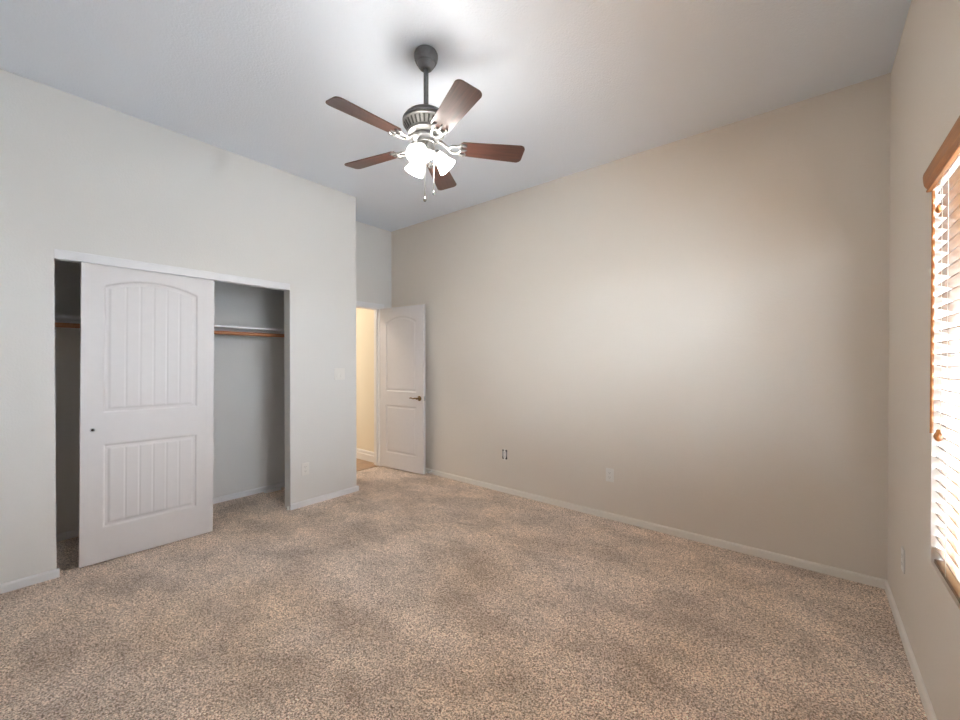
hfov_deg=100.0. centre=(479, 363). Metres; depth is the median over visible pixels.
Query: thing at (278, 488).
trim
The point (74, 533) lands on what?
baseboard
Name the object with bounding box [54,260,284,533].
wall
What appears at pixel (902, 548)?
electrical outlet
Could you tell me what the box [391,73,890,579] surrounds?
wall
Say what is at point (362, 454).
baseboard
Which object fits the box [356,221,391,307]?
wall
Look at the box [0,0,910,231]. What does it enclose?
ceiling
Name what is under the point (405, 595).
floor
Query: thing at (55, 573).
baseboard
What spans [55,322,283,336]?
closet rod
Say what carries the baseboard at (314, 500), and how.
attached to the wall
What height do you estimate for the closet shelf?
0.075 m
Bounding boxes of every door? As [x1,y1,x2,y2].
[79,262,213,567]
[380,304,424,474]
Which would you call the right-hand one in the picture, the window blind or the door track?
the window blind
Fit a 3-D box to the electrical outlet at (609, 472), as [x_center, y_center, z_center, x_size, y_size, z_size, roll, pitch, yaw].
[1.114,0.956,3.462,0.070,0.115,0.007,0,1,39]
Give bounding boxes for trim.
[264,487,280,492]
[356,301,383,465]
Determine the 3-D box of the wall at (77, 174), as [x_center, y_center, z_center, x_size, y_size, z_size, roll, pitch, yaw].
[-2.265,-0.194,3.091,0.110,3.060,2.965,0,1,39]
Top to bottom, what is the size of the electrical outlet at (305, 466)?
0.115 m
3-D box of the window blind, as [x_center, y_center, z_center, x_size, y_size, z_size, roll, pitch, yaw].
[1.184,0.014,0.843,0.087,1.509,1.828,0,1,39]
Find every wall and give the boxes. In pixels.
[0,69,356,583]
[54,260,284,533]
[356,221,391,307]
[356,308,373,451]
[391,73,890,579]
[887,0,959,719]
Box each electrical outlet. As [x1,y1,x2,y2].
[302,462,308,475]
[606,468,613,481]
[901,546,904,573]
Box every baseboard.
[0,568,59,593]
[56,482,284,541]
[290,486,358,509]
[356,448,373,462]
[425,468,886,588]
[885,581,936,719]
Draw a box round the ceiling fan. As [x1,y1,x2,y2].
[326,45,524,201]
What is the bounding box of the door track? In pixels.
[54,249,289,290]
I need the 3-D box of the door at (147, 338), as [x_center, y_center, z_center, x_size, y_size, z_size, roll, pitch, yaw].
[-2.371,0.334,2.923,0.038,2.007,0.795,0,0,39]
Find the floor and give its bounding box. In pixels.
[0,458,927,719]
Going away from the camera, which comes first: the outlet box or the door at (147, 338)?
the door at (147, 338)
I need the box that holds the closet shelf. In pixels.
[55,315,283,337]
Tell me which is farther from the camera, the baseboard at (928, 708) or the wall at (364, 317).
the wall at (364, 317)
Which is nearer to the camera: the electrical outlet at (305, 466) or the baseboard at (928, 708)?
the baseboard at (928, 708)
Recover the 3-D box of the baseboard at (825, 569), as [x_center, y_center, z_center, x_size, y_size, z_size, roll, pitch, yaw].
[0.625,1.304,3.861,4.637,0.054,0.013,0,1,39]
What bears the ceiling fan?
hanging from the ceiling
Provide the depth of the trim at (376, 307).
5.19 m
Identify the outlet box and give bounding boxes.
[502,449,506,459]
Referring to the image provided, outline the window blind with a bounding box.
[923,116,959,602]
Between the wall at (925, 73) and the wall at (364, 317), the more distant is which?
the wall at (364, 317)
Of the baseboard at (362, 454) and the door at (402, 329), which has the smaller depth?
the door at (402, 329)

